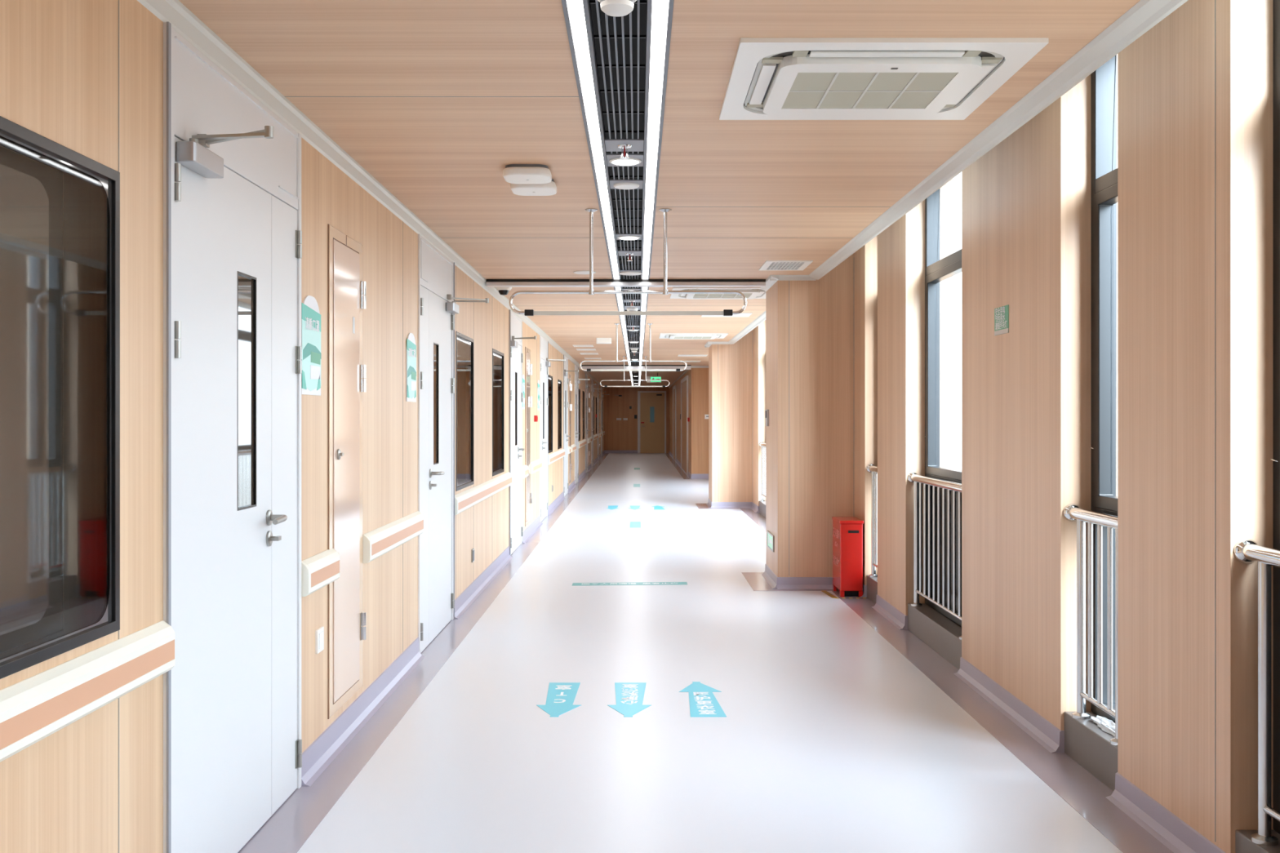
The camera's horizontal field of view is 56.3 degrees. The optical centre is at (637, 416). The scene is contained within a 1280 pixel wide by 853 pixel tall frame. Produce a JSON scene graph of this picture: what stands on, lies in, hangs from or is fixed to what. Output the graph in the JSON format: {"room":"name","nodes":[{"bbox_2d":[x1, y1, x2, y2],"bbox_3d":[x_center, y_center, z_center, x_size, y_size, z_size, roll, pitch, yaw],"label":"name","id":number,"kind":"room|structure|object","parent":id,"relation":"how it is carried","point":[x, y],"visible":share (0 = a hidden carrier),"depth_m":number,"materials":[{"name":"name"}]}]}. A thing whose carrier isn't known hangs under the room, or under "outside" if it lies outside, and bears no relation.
{"room":"hospital interior","nodes":[
{"label":"hospital interior","id":0,"kind":"room"},
{"bbox_2d":[0,0,604,852],"bbox_3d":[-1.245,0.000,19.700,0.021,2.700,49.400,0,0,0],"label":"wall","id":1,"kind":"structure","parent":0,"point":[86,77],"depth_m":3.06,"materials":[{"name":"brown wood"}]},
{"bbox_2d":[0,115,175,762],"bbox_3d":[-1.262,-0.021,1.656,0.119,1.362,2.912,0,0,0],"label":"window","id":2,"kind":"structure","parent":1,"relation":"in","point":[60,206],"depth_m":2.68,"materials":[{"name":"black"}]},
{"bbox_2d":[163,22,302,852],"bbox_3d":[-1.169,0.160,3.741,0.379,2.380,1.254,0,0,0],"label":"door","id":3,"kind":"structure","parent":1,"relation":"in","point":[233,233],"depth_m":3.59,"materials":[{"name":"white"}]},
{"bbox_2d":[301,295,321,395],"bbox_3d":[-1.232,-0.269,4.516,0.008,0.373,0.263,0,0,0],"label":"poster","id":4,"kind":"object","parent":1,"relation":"attached to","point":[310,313],"visible":0.99,"depth_m":4.50,"materials":[{"name":"white paper"}]},
{"bbox_2d":[301,369,306,389],"bbox_3d":[-1.230,-0.136,4.414,0.003,0.071,0.058,0,0,0],"label":"print","id":5,"kind":"object","parent":4,"relation":"attached to","point":[304,375],"depth_m":4.41,"materials":[{"name":"teal paper"}]},
{"bbox_2d":[316,374,320,390],"bbox_3d":[-1.230,-0.132,4.615,0.003,0.063,0.050,0,0,0],"label":"print","id":6,"kind":"object","parent":4,"relation":"attached to","point":[318,376],"depth_m":4.61,"materials":[{"name":"teal paper"}]},
{"bbox_2d":[315,626,324,653],"bbox_3d":[-1.231,0.865,4.635,0.016,0.090,0.090,0,0,0],"label":"wall switch","id":7,"kind":"object","parent":1,"relation":"attached to","point":[319,633],"visible":1,"depth_m":4.61,"materials":[{"name":"white plastic"}]},
{"bbox_2d":[301,548,340,596],"bbox_3d":[-1.219,0.595,4.605,0.034,0.130,0.460,0,0,0],"label":"guard rail","id":8,"kind":"object","parent":1,"relation":"attached to","point":[318,571],"visible":1,"depth_m":4.54,"materials":[{"name":"white plastic"}]},
{"bbox_2d":[328,223,365,719],"bbox_3d":[-1.221,0.219,5.066,0.030,1.976,0.582,0,0,0],"label":"door","id":9,"kind":"structure","parent":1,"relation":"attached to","point":[346,286],"depth_m":5.03,"materials":[{"name":"beige"}]},
{"bbox_2d":[137,0,604,388],"bbox_3d":[-1.227,-1.071,19.650,0.018,0.087,49.300,0,0,0],"label":"trim","id":10,"kind":"structure","parent":1,"relation":"attached to","point":[186,24],"depth_m":4.32,"materials":[{"name":"white"}]},
{"bbox_2d":[362,511,423,563],"bbox_3d":[-1.219,0.595,6.055,0.034,0.130,1.350,0,0,0],"label":"guard rail","id":11,"kind":"object","parent":1,"relation":"attached to","point":[377,542],"visible":1,"depth_m":5.86,"materials":[{"name":"white plastic"}]},
{"bbox_2d":[405,333,416,401],"bbox_3d":[-1.232,-0.269,6.516,0.008,0.373,0.263,0,0,0],"label":"poster","id":12,"kind":"object","parent":1,"relation":"attached to","point":[411,347],"visible":1,"depth_m":6.49,"materials":[{"name":"white paper"}]},
{"bbox_2d":[406,385,409,398],"bbox_3d":[-1.230,-0.136,6.414,0.003,0.071,0.058,0,0,0],"label":"print","id":13,"kind":"object","parent":12,"relation":"attached to","point":[407,386],"depth_m":6.41,"materials":[{"name":"teal paper"}]},
{"bbox_2d":[301,450,604,786],"bbox_3d":[-1.214,1.295,19.700,0.045,0.110,49.400,0,0,0],"label":"baseboard","id":14,"kind":"structure","parent":1,"relation":"attached to","point":[326,747],"depth_m":5.67,"materials":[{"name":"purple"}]},
{"bbox_2d":[417,234,488,653],"bbox_3d":[-1.169,0.160,7.362,0.379,2.380,1.254,0,0,0],"label":"door","id":15,"kind":"structure","parent":1,"relation":"in","point":[437,308],"depth_m":7.30,"materials":[{"name":"white"}]},
{"bbox_2d":[471,548,474,562],"bbox_3d":[-1.231,1.036,8.945,0.016,0.097,0.090,0,0,0],"label":"socket","id":16,"kind":"object","parent":1,"relation":"attached to","point":[472,549],"visible":1,"depth_m":8.91,"materials":[{"name":"silver metal"}]},
{"bbox_2d":[454,331,511,515],"bbox_3d":[-1.261,-0.021,9.725,0.119,1.362,3.510,0,0,0],"label":"window","id":17,"kind":"structure","parent":1,"relation":"in","point":[460,339],"depth_m":8.96,"materials":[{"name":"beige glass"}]},
{"bbox_2d":[492,348,504,476],"bbox_3d":[-1.276,-0.037,10.590,0.089,1.330,1.160,0,0,0],"label":"window","id":18,"kind":"structure","parent":1,"relation":"in","point":[495,353],"depth_m":11.02,"materials":[{"name":"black glass"}]},
{"bbox_2d":[497,309,536,555],"bbox_3d":[-1.169,0.160,12.111,0.379,2.380,1.254,0,0,0],"label":"door","id":19,"kind":"structure","parent":1,"relation":"in","point":[515,323],"depth_m":11.93,"materials":[{"name":"grey"}]},
{"bbox_2d":[522,374,524,408],"bbox_3d":[-1.232,-0.269,12.912,0.008,0.373,0.263,0,0,0],"label":"poster","id":20,"kind":"object","parent":1,"relation":"attached to","point":[523,379],"visible":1,"depth_m":12.92,"materials":[{"name":"white paper"}]},
{"bbox_2d":[522,465,528,478],"bbox_3d":[-1.219,0.595,12.975,0.034,0.130,0.460,0,0,0],"label":"guard rail","id":21,"kind":"object","parent":1,"relation":"attached to","point":[525,468],"visible":1,"depth_m":12.85,"materials":[{"name":"white"}]},
{"bbox_2d":[524,346,532,526],"bbox_3d":[-1.221,0.219,13.436,0.030,1.976,0.582,0,0,0],"label":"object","id":22,"kind":"object","parent":1,"relation":"attached to","point":[528,366],"visible":1,"depth_m":13.36,"materials":[{"name":"beige"}]},
{"bbox_2d":[530,458,542,474],"bbox_3d":[-1.219,0.595,14.425,0.034,0.130,1.350,0,0,0],"label":"guard rail","id":23,"kind":"object","parent":1,"relation":"attached to","point":[535,465],"visible":1,"depth_m":14.22,"materials":[{"name":"white plastic"}]},
{"bbox_2d":[537,380,539,410],"bbox_3d":[-1.232,-0.269,14.892,0.008,0.373,0.263,0,0,0],"label":"poster","id":24,"kind":"object","parent":1,"relation":"attached to","point":[538,383],"visible":1,"depth_m":14.83,"materials":[{"name":"white paper"}]},
{"bbox_2d":[539,335,565,522],"bbox_3d":[-1.169,0.160,15.732,0.379,2.380,1.254,0,0,0],"label":"door","id":25,"kind":"structure","parent":1,"relation":"in","point":[544,363],"depth_m":15.78,"materials":[{"name":"grey"}]},
{"bbox_2d":[548,374,564,464],"bbox_3d":[-1.261,-0.021,18.095,0.119,1.362,3.510,0,0,0],"label":"window","id":26,"kind":"structure","parent":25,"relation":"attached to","point":[550,378],"depth_m":17.10,"materials":[{"name":"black glass"}]},
{"bbox_2d":[557,379,561,449],"bbox_3d":[-1.276,-0.037,18.960,0.089,1.330,1.160,0,0,0],"label":"window","id":27,"kind":"structure","parent":1,"relation":"in","point":[559,382],"depth_m":19.06,"materials":[{"name":"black glass"}]},
{"bbox_2d":[568,373,572,483],"bbox_3d":[-1.221,0.219,21.806,0.030,1.976,0.582,0,0,0],"label":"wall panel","id":28,"kind":"object","parent":1,"relation":"attached to","point":[570,384],"visible":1,"depth_m":21.78,"materials":[{"name":"beige"}]},
{"bbox_2d":[563,355,578,496],"bbox_3d":[-1.169,0.160,20.481,0.379,2.380,1.254,0,0,0],"label":"door","id":29,"kind":"structure","parent":1,"relation":"in","point":[566,380],"depth_m":20.46,"materials":[{"name":"grey"}]},
{"bbox_2d":[574,364,590,484],"bbox_3d":[-1.169,0.160,24.102,0.379,2.380,1.254,0,0,0],"label":"door","id":30,"kind":"structure","parent":1,"relation":"in","point":[577,380],"depth_m":24.26,"materials":[{"name":"grey"}]},
{"bbox_2d":[578,389,586,448],"bbox_3d":[-1.261,-0.021,26.465,0.119,1.362,3.510,0,0,0],"label":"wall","id":31,"kind":"structure","parent":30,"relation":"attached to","point":[579,389],"depth_m":25.73,"materials":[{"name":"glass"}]},
{"bbox_2d":[582,391,584,439],"bbox_3d":[-1.276,-0.037,27.330,0.089,1.330,1.160,0,0,0],"label":"window","id":32,"kind":"structure","parent":1,"relation":"in","point":[583,391],"depth_m":27.37,"materials":[{"name":"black glass"}]},
{"bbox_2d":[587,386,590,464],"bbox_3d":[-1.221,0.219,30.176,0.030,1.976,0.582,0,0,0],"label":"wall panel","id":33,"kind":"object","parent":1,"relation":"attached to","point":[588,393],"visible":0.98,"depth_m":30.20,"materials":[{"name":"beige"}]},
{"bbox_2d":[585,373,595,472],"bbox_3d":[-1.169,0.160,28.851,0.379,2.380,1.254,0,0,0],"label":"door","id":34,"kind":"structure","parent":1,"relation":"in","point":[586,375],"depth_m":28.91,"materials":[{"name":"grey"}]},
{"bbox_2d":[591,377,602,466],"bbox_3d":[-1.169,0.160,32.472,0.379,2.380,1.254,0,0,0],"label":"door","id":35,"kind":"structure","parent":1,"relation":"in","point":[593,390],"depth_m":32.56,"materials":[{"name":"grey"}]},
{"bbox_2d":[593,395,598,440],"bbox_3d":[-1.261,-0.021,34.835,0.119,1.362,3.510,0,0,0],"label":"window","id":36,"kind":"structure","parent":35,"relation":"attached to","point":[593,396],"depth_m":34.02,"materials":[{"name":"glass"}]},
{"bbox_2d":[599,393,599,453],"bbox_3d":[-1.221,0.219,38.546,0.030,1.976,0.582,0,0,0],"label":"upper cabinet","id":37,"kind":"object","parent":1,"relation":"attached to","point":[599,393],"visible":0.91,"depth_m":38.64,"materials":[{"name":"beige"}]},
{"bbox_2d":[597,383,605,459],"bbox_3d":[-1.169,0.160,37.221,0.379,2.380,1.254,0,0,0],"label":"door","id":38,"kind":"structure","parent":1,"relation":"in","point":[598,427],"depth_m":37.34,"materials":[{"name":"grey"}]},
{"bbox_2d":[600,386,608,456],"bbox_3d":[-1.169,0.160,40.842,0.379,2.380,1.254,0,0,0],"label":"door","id":39,"kind":"structure","parent":1,"relation":"in","point":[602,394],"depth_m":41.21,"materials":[{"name":"grey"}]},
{"bbox_2d":[466,341,470,481],"bbox_3d":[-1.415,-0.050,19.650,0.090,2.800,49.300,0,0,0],"label":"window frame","id":40,"kind":"structure","parent":0,"point":[468,344],"depth_m":9.68,"materials":[{"name":"metal"}]},
{"bbox_2d":[590,0,647,377],"bbox_3d":[-0.053,-1.298,19.650,0.339,0.345,49.300,0,0,0],"label":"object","id":41,"kind":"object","parent":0,"point":[642,28],"depth_m":5.45,"materials":[{"name":"black metal"}]},
{"bbox_2d":[604,378,669,453],"bbox_3d":[0.575,-0.050,44.400,4.050,2.800,0.200,0,0,0],"label":"wall","id":42,"kind":"structure","parent":0,"point":[620,435],"depth_m":44.30,"materials":[{"name":"brown wood"}]},
{"bbox_2d":[604,450,637,453],"bbox_3d":[-0.603,1.295,44.294,1.266,0.110,0.012,0,0,0],"label":"baseboard","id":43,"kind":"structure","parent":42,"relation":"attached to","point":[605,451],"depth_m":44.29,"materials":[{"name":"grey"}]},
{"bbox_2d":[637,391,666,453],"bbox_3d":[0.530,0.200,44.255,1.060,2.300,0.090,0,0,0],"label":"door","id":44,"kind":"structure","parent":42,"relation":"in","point":[651,405],"depth_m":44.27,"materials":[{"name":"brown wood"}]},
{"bbox_2d":[178,0,1140,386],"bbox_3d":[0.480,-1.115,19.650,3.860,0.021,49.300,0,0,0],"label":"ceiling","id":45,"kind":"structure","parent":0,"point":[433,100],"depth_m":4.63,"materials":[{"name":"brown wood"}]},
{"bbox_2d":[495,286,511,295],"bbox_3d":[-1.130,-1.065,10.100,0.140,0.085,0.140,0,0,0],"label":"dome camera","id":46,"kind":"object","parent":45,"relation":"attached to","point":[503,291],"visible":0.83,"depth_m":10.06,"materials":[{"name":"white plastic"}]},
{"bbox_2d":[502,164,551,183],"bbox_3d":[-0.490,-1.079,5.330,0.210,0.052,0.210,0,0,0],"label":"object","id":47,"kind":"object","parent":45,"relation":"attached to","point":[512,173],"visible":1,"depth_m":5.24,"materials":[{"name":"grey plastic"}]},
{"bbox_2d":[510,178,556,195],"bbox_3d":[-0.487,-1.079,5.620,0.210,0.052,0.210,0,0,0],"label":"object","id":48,"kind":"object","parent":45,"relation":"attached to","point":[549,188],"visible":0.84,"depth_m":5.56,"materials":[{"name":"grey plastic"}]},
{"bbox_2d":[572,344,593,346],"bbox_3d":[-0.845,-1.101,18.625,0.310,0.008,0.450,0,0,0],"label":"ceiling vent","id":49,"kind":"object","parent":45,"relation":"in","point":[574,345],"visible":1,"depth_m":18.52,"materials":[{"name":"white plastic"}]},
{"bbox_2d":[573,270,595,274],"bbox_3d":[-0.405,-1.099,9.130,0.170,0.013,0.170,0,0,0],"label":"ceiling speaker","id":50,"kind":"object","parent":45,"relation":"attached to","point":[581,272],"visible":0.8,"depth_m":9.09,"materials":[{"name":"white plastic"}]},
{"bbox_2d":[561,0,633,386],"bbox_3d":[-0.167,-1.133,19.000,0.068,0.064,48.000,0,0,0],"label":"strip light","id":51,"kind":"object","parent":45,"relation":"attached to","point":[577,13],"visible":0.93,"depth_m":4.40,"materials":[{"name":"white plastic"}]},
{"bbox_2d":[595,337,611,343],"bbox_3d":[-0.475,-1.070,16.875,0.210,0.070,0.250,0,0,0],"label":"ceiling box","id":52,"kind":"object","parent":45,"relation":"attached to","point":[598,340],"visible":1,"depth_m":16.75,"materials":[{"name":"white plastic"}]},
{"bbox_2d":[485,279,765,286],"bbox_3d":[-0.094,-1.077,9.648,2.248,0.054,0.065,0,0,0],"label":"ceiling track","id":53,"kind":"object","parent":45,"relation":"attached to","point":[490,282],"visible":1,"depth_m":9.62,"materials":[{"name":"black"}]},
{"bbox_2d":[509,208,746,315],"bbox_3d":[-0.051,-0.821,6.380,1.269,0.566,0.068,0,0,0],"label":"sign frame","id":54,"kind":"object","parent":45,"relation":"hanging from","point":[591,291],"visible":1,"depth_m":6.37,"materials":[{"name":"silver metal"}]},
{"bbox_2d":[579,323,686,371],"bbox_3d":[-0.051,-0.821,14.200,1.269,0.566,0.068,0,0,0],"label":"sign holder","id":55,"kind":"object","parent":45,"relation":"hanging from","point":[616,324],"visible":1,"depth_m":14.19,"materials":[{"name":"silver metal"}]},
{"bbox_2d":[600,355,669,386],"bbox_3d":[-0.051,-0.821,21.800,1.269,0.566,0.068,0,0,0],"label":"sign holder","id":56,"kind":"object","parent":45,"relation":"hanging from","point":[624,380],"visible":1,"depth_m":21.79,"materials":[{"name":"silver metal"}]},
{"bbox_2d":[580,364,690,369],"bbox_3d":[-0.039,-1.055,25.598,2.358,0.100,0.065,0,0,0],"label":"ceiling track","id":57,"kind":"object","parent":45,"relation":"attached to","point":[584,366],"visible":0.71,"depth_m":25.56,"materials":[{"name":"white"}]},
{"bbox_2d":[646,372,661,382],"bbox_3d":[0.410,-0.980,29.995,0.360,0.250,0.039,0,0,0],"label":"exit sign","id":58,"kind":"object","parent":45,"relation":"hanging from","point":[657,377],"visible":0.88,"depth_m":29.98,"materials":[{"name":"green plastic"}]},
{"bbox_2d":[638,0,674,386],"bbox_3d":[0.061,-1.133,19.000,0.070,0.064,48.000,0,0,0],"label":"strip light","id":59,"kind":"object","parent":45,"relation":"attached to","point":[659,12],"visible":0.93,"depth_m":4.41,"materials":[{"name":"white plastic"}]},
{"bbox_2d":[589,0,646,386],"bbox_3d":[-0.053,-1.129,19.000,0.157,0.042,48.000,0,0,0],"label":"grille","id":60,"kind":"object","parent":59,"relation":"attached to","point":[611,144],"visible":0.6,"depth_m":4.80,"materials":[{"name":"grey metal"}]},
{"bbox_2d":[597,0,636,17],"bbox_3d":[-0.053,-1.076,3.100,0.116,0.064,0.116,0,0,0],"label":"smoke detector","id":61,"kind":"object","parent":60,"relation":"attached to","point":[616,8],"visible":1,"depth_m":3.08,"materials":[{"name":"white plastic"}]},
{"bbox_2d":[617,144,631,159],"bbox_3d":[-0.053,-1.082,4.900,0.060,0.052,0.060,0,0,0],"label":"sprinkler","id":62,"kind":"object","parent":60,"relation":"attached to","point":[620,146],"visible":1,"depth_m":4.90,"materials":[{"name":"silver metal"}]},
{"bbox_2d":[608,157,641,165],"bbox_3d":[-0.053,-1.103,5.185,0.140,0.010,0.140,0,0,0],"label":"sprinkler","id":63,"kind":"object","parent":60,"relation":"attached to","point":[631,161],"visible":0.97,"depth_m":5.16,"materials":[{"name":"white plastic"}]},
{"bbox_2d":[612,160,638,165],"bbox_3d":[-0.053,-1.101,5.185,0.116,0.006,0.116,0,0,0],"label":"diffuser","id":64,"kind":"object","parent":63,"relation":"attached to","point":[621,162],"depth_m":5.17,"materials":[{"name":"white plastic"}]},
{"bbox_2d":[613,182,639,189],"bbox_3d":[-0.053,-1.101,5.720,0.124,0.014,0.124,0,0,0],"label":"ceiling disc","id":65,"kind":"object","parent":60,"relation":"attached to","point":[625,185],"visible":1,"depth_m":5.69,"materials":[{"name":"white plastic"}]},
{"bbox_2d":[617,235,639,239],"bbox_3d":[-0.053,-1.103,7.390,0.140,0.010,0.140,0,0,0],"label":"recessed light","id":66,"kind":"object","parent":60,"relation":"attached to","point":[624,237],"visible":1,"depth_m":7.35,"materials":[{"name":"white plastic"}]},
{"bbox_2d":[619,236,638,239],"bbox_3d":[-0.053,-1.101,7.390,0.116,0.006,0.116,0,0,0],"label":"diffuser","id":67,"kind":"object","parent":66,"relation":"attached to","point":[620,237],"depth_m":7.37,"materials":[{"name":"white plastic"}]},
{"bbox_2d":[619,271,641,275],"bbox_3d":[-0.053,-1.101,9.210,0.176,0.014,0.176,0,0,0],"label":"ceiling disc","id":68,"kind":"object","parent":60,"relation":"attached to","point":[628,273],"visible":1,"depth_m":9.17,"materials":[{"name":"white plastic"}]},
{"bbox_2d":[677,354,707,356],"bbox_3d":[0.990,-1.101,21.550,0.520,0.008,0.500,0,0,0],"label":"ceiling vent","id":69,"kind":"object","parent":45,"relation":"in","point":[679,355],"visible":1,"depth_m":21.48,"materials":[{"name":"white plastic"}]},
{"bbox_2d":[658,333,728,339],"bbox_3d":[0.750,-1.087,16.255,0.900,0.035,0.910,0,0,0],"label":"air conditioner","id":70,"kind":"object","parent":45,"relation":"attached to","point":[662,335],"visible":1,"depth_m":16.02,"materials":[{"name":"white plastic"}]},
{"bbox_2d":[674,337,711,338],"bbox_3d":[0.750,-1.077,16.255,0.500,0.005,0.440,0,0,0],"label":"grille","id":71,"kind":"object","parent":70,"relation":"attached to","point":[674,337],"depth_m":16.30,"materials":[{"name":"grey plastic"}]},
{"bbox_2d":[670,286,765,299],"bbox_3d":[0.750,-1.087,10.605,0.900,0.035,0.910,0,0,0],"label":"air conditioner","id":72,"kind":"object","parent":45,"relation":"attached to","point":[750,292],"visible":0.77,"depth_m":10.50,"materials":[{"name":"white plastic"}]},
{"bbox_2d":[693,293,752,297],"bbox_3d":[0.750,-1.077,10.605,0.500,0.005,0.440,0,0,0],"label":"grille","id":73,"kind":"object","parent":72,"relation":"attached to","point":[747,295],"depth_m":10.64,"materials":[{"name":"grey plastic"}]},
{"bbox_2d":[701,312,752,316],"bbox_3d":[0.960,-1.101,12.925,0.520,0.008,0.450,0,0,0],"label":"ceiling vent","id":74,"kind":"object","parent":45,"relation":"in","point":[741,314],"visible":0.63,"depth_m":12.99,"materials":[{"name":"white plastic"}]},
{"bbox_2d":[759,260,813,270],"bbox_3d":[1.075,-1.101,8.720,0.330,0.008,0.520,0,0,0],"label":"ceiling vent","id":75,"kind":"object","parent":45,"relation":"in","point":[768,264],"visible":1,"depth_m":8.66,"materials":[{"name":"white plastic"}]},
{"bbox_2d":[719,37,1048,119],"bbox_3d":[0.750,-1.087,3.945,0.900,0.035,0.910,0,0,0],"label":"air conditioner","id":76,"kind":"object","parent":45,"relation":"attached to","point":[771,78],"visible":1,"depth_m":3.79,"materials":[{"name":"white plastic"}]},
{"bbox_2d":[782,72,957,108],"bbox_3d":[0.750,-1.075,3.945,0.500,0.008,0.440,0,0,0],"label":"grille","id":77,"kind":"object","parent":76,"relation":"attached to","point":[802,90],"depth_m":3.94,"materials":[{"name":"grey plastic"}]},
{"bbox_2d":[743,50,1004,111],"bbox_3d":[0.750,-1.102,3.945,0.780,0.006,0.790,0,0,0],"label":"outlet","id":78,"kind":"object","parent":76,"relation":"attached to","point":[762,68],"depth_m":3.67,"materials":[{"name":"grey plastic"}]},
{"bbox_2d":[237,453,1123,852],"bbox_3d":[0.575,1.400,19.750,4.050,0.100,49.500,0,0,0],"label":"floor","id":79,"kind":"structure","parent":0,"point":[829,739],"depth_m":5.11,"materials":[{"name":"white plastic"}]},
{"bbox_2d":[537,682,580,716],"bbox_3d":[-0.368,1.349,5.725,0.212,0.002,0.690,0,0,0],"label":"floor sticker","id":80,"kind":"object","parent":79,"relation":"on","point":[561,696],"depth_m":5.73,"materials":[{"name":"teal plastic"}]},
{"bbox_2d":[608,682,650,716],"bbox_3d":[-0.038,1.349,5.725,0.208,0.002,0.690,0,0,0],"label":"floor sticker","id":81,"kind":"object","parent":79,"relation":"on","point":[629,696],"depth_m":5.73,"materials":[{"name":"teal plastic"}]},
{"bbox_2d":[572,582,687,585],"bbox_3d":[-0.061,1.349,9.665,0.939,0.002,0.150,0,0,-4],"label":"sticker","id":82,"kind":"object","parent":79,"relation":"on","point":[627,583],"visible":1,"depth_m":9.64,"materials":[{"name":"teal plastic"}]},
{"bbox_2d":[630,521,640,527],"bbox_3d":[-0.028,1.349,14.975,0.135,0.001,0.850,0,0,0],"label":"floor sticker","id":83,"kind":"object","parent":79,"relation":"on","point":[633,524],"visible":1,"depth_m":14.98,"materials":[{"name":"teal plastic"}]},
{"bbox_2d":[679,681,726,716],"bbox_3d":[0.307,1.349,5.735,0.209,0.002,0.710,0,0,0],"label":"floor sticker","id":84,"kind":"object","parent":79,"relation":"on","point":[703,703],"depth_m":5.66,"materials":[{"name":"teal plastic"}]},
{"bbox_2d":[669,368,708,474],"bbox_3d":[1.885,0.000,35.150,1.430,2.700,18.300,0,0,0],"label":"wall","id":85,"kind":"structure","parent":0,"point":[698,378],"depth_m":26.00,"materials":[{"name":"brown wood"}]},
{"bbox_2d":[672,385,676,461],"bbox_3d":[1.150,0.200,37.300,0.040,2.300,2.360,0,0,0],"label":"door","id":86,"kind":"structure","parent":85,"relation":"in","point":[674,388],"depth_m":37.23,"materials":[{"name":"brown"}]},
{"bbox_2d":[680,375,688,475],"bbox_3d":[1.150,0.200,29.400,0.040,2.300,3.760,0,0,0],"label":"door","id":87,"kind":"structure","parent":85,"relation":"in","point":[684,382],"depth_m":29.46,"materials":[{"name":"brown"}]},
{"bbox_2d":[668,451,708,479],"bbox_3d":[1.762,1.295,35.145,1.275,0.110,18.310,0,0,0],"label":"baseboard","id":88,"kind":"structure","parent":85,"relation":"attached to","point":[693,476],"depth_m":25.99,"materials":[{"name":"grey"}]},
{"bbox_2d":[708,0,1274,852],"bbox_3d":[1.550,-0.080,6.750,0.900,2.860,23.500,0,0,0],"label":"wall","id":89,"kind":"structure","parent":0,"point":[836,361],"depth_m":4.81,"materials":[{"name":"brown wood"}]},
{"bbox_2d":[238,453,1173,852],"bbox_3d":[0.242,1.349,19.650,2.956,0.001,49.300,0,0,0],"label":"floor border","id":90,"kind":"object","parent":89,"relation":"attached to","point":[293,823],"depth_m":5.03,"materials":[{"name":"grey plastic"}]},
{"bbox_2d":[822,591,866,598],"bbox_3d":[1.560,1.348,9.078,0.280,0.001,0.387,0,0,0],"label":"tape","id":91,"kind":"object","parent":90,"relation":"on","point":[829,594],"visible":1,"depth_m":8.94,"materials":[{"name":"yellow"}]},
{"bbox_2d":[831,516,863,596],"bbox_3d":[1.601,1.063,9.129,0.180,0.573,0.374,0,0,0],"label":"box","id":92,"kind":"object","parent":90,"relation":"on","point":[847,531],"visible":1,"depth_m":8.95,"materials":[{"name":"red metal"}]},
{"bbox_2d":[668,275,816,387],"bbox_3d":[1.718,-1.083,26.815,1.365,0.045,34.970,0,0,0],"label":"trim","id":93,"kind":"structure","parent":89,"relation":"attached to","point":[771,280],"depth_m":9.57,"materials":[{"name":"white"}]},
{"bbox_2d":[759,441,765,501],"bbox_3d":[1.745,0.766,14.025,0.072,0.834,5.650,0,0,0],"label":"window railing","id":94,"kind":"structure","parent":89,"relation":"in","point":[762,444],"depth_m":16.63,"materials":[{"name":"silver metal"}]},
{"bbox_2d":[764,409,768,426],"bbox_3d":[1.091,0.010,10.070,0.025,0.140,0.100,0,0,0],"label":"card reader","id":95,"kind":"object","parent":89,"relation":"attached to","point":[766,411],"visible":1,"depth_m":10.02,"materials":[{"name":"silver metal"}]},
{"bbox_2d":[767,530,774,551],"bbox_3d":[1.094,1.023,9.840,0.012,0.130,0.440,0,0,0],"label":"sign","id":96,"kind":"object","parent":89,"relation":"attached to","point":[771,538],"visible":1,"depth_m":9.78,"materials":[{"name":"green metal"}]},
{"bbox_2d":[866,463,877,582],"bbox_3d":[1.745,0.766,8.713,0.072,0.834,0.467,0,0,0],"label":"window railing","id":97,"kind":"structure","parent":89,"relation":"in","point":[870,468],"depth_m":8.83,"materials":[{"name":"silver metal"}]},
{"bbox_2d":[906,187,961,639],"bbox_3d":[1.807,-0.164,6.931,0.196,2.701,1.311,0,0,0],"label":"window","id":98,"kind":"structure","parent":89,"relation":"in","point":[936,270],"depth_m":7.36,"materials":[{"name":"black"}]},
{"bbox_2d":[728,0,1187,344],"bbox_3d":[1.375,-1.290,6.315,0.080,0.440,22.630,0,0,0],"label":"trim","id":99,"kind":"structure","parent":89,"relation":"attached to","point":[1144,15],"depth_m":4.23,"materials":[{"name":"white"}]},
{"bbox_2d":[706,498,1225,852],"bbox_3d":[1.387,1.305,6.757,0.665,0.090,23.526,0,0,0],"label":"baseboard","id":100,"kind":"structure","parent":89,"relation":"attached to","point":[1169,829],"depth_m":5.05,"materials":[{"name":"grey"}]},
{"bbox_2d":[994,304,1008,335],"bbox_3d":[1.698,-0.449,5.585,0.004,0.129,0.210,0,0,0],"label":"notice","id":101,"kind":"object","parent":89,"relation":"attached to","point":[1001,314],"visible":1,"depth_m":5.57,"materials":[{"name":"green"}]},
{"bbox_2d":[759,500,1279,852],"bbox_3d":[1.856,1.266,7.425,0.288,0.167,18.850,0,0,0],"label":"trim","id":102,"kind":"structure","parent":89,"relation":"attached to","point":[1086,744],"depth_m":4.71,"materials":[{"name":"stone"}]},
{"bbox_2d":[1090,715,1115,737],"bbox_3d":[1.788,1.166,4.527,0.078,0.032,0.366,0,0,0],"label":"plastic bag","id":103,"kind":"object","parent":102,"relation":"on","point":[1107,726],"visible":0.6,"depth_m":4.53,"materials":[{"name":"white plastic"}]},
{"bbox_2d":[1062,54,1117,746],"bbox_3d":[1.807,-0.164,4.521,0.196,2.701,0.571,0,0,0],"label":"window","id":104,"kind":"structure","parent":89,"relation":"in","point":[1104,79],"depth_m":4.71,"materials":[{"name":"black"}]},
{"bbox_2d":[1233,0,1279,845],"bbox_3d":[1.807,-0.164,2.765,0.196,2.701,1.331,0,0,0],"label":"window","id":105,"kind":"structure","parent":89,"relation":"in","point":[1276,3],"depth_m":3.40,"materials":[{"name":"black"}]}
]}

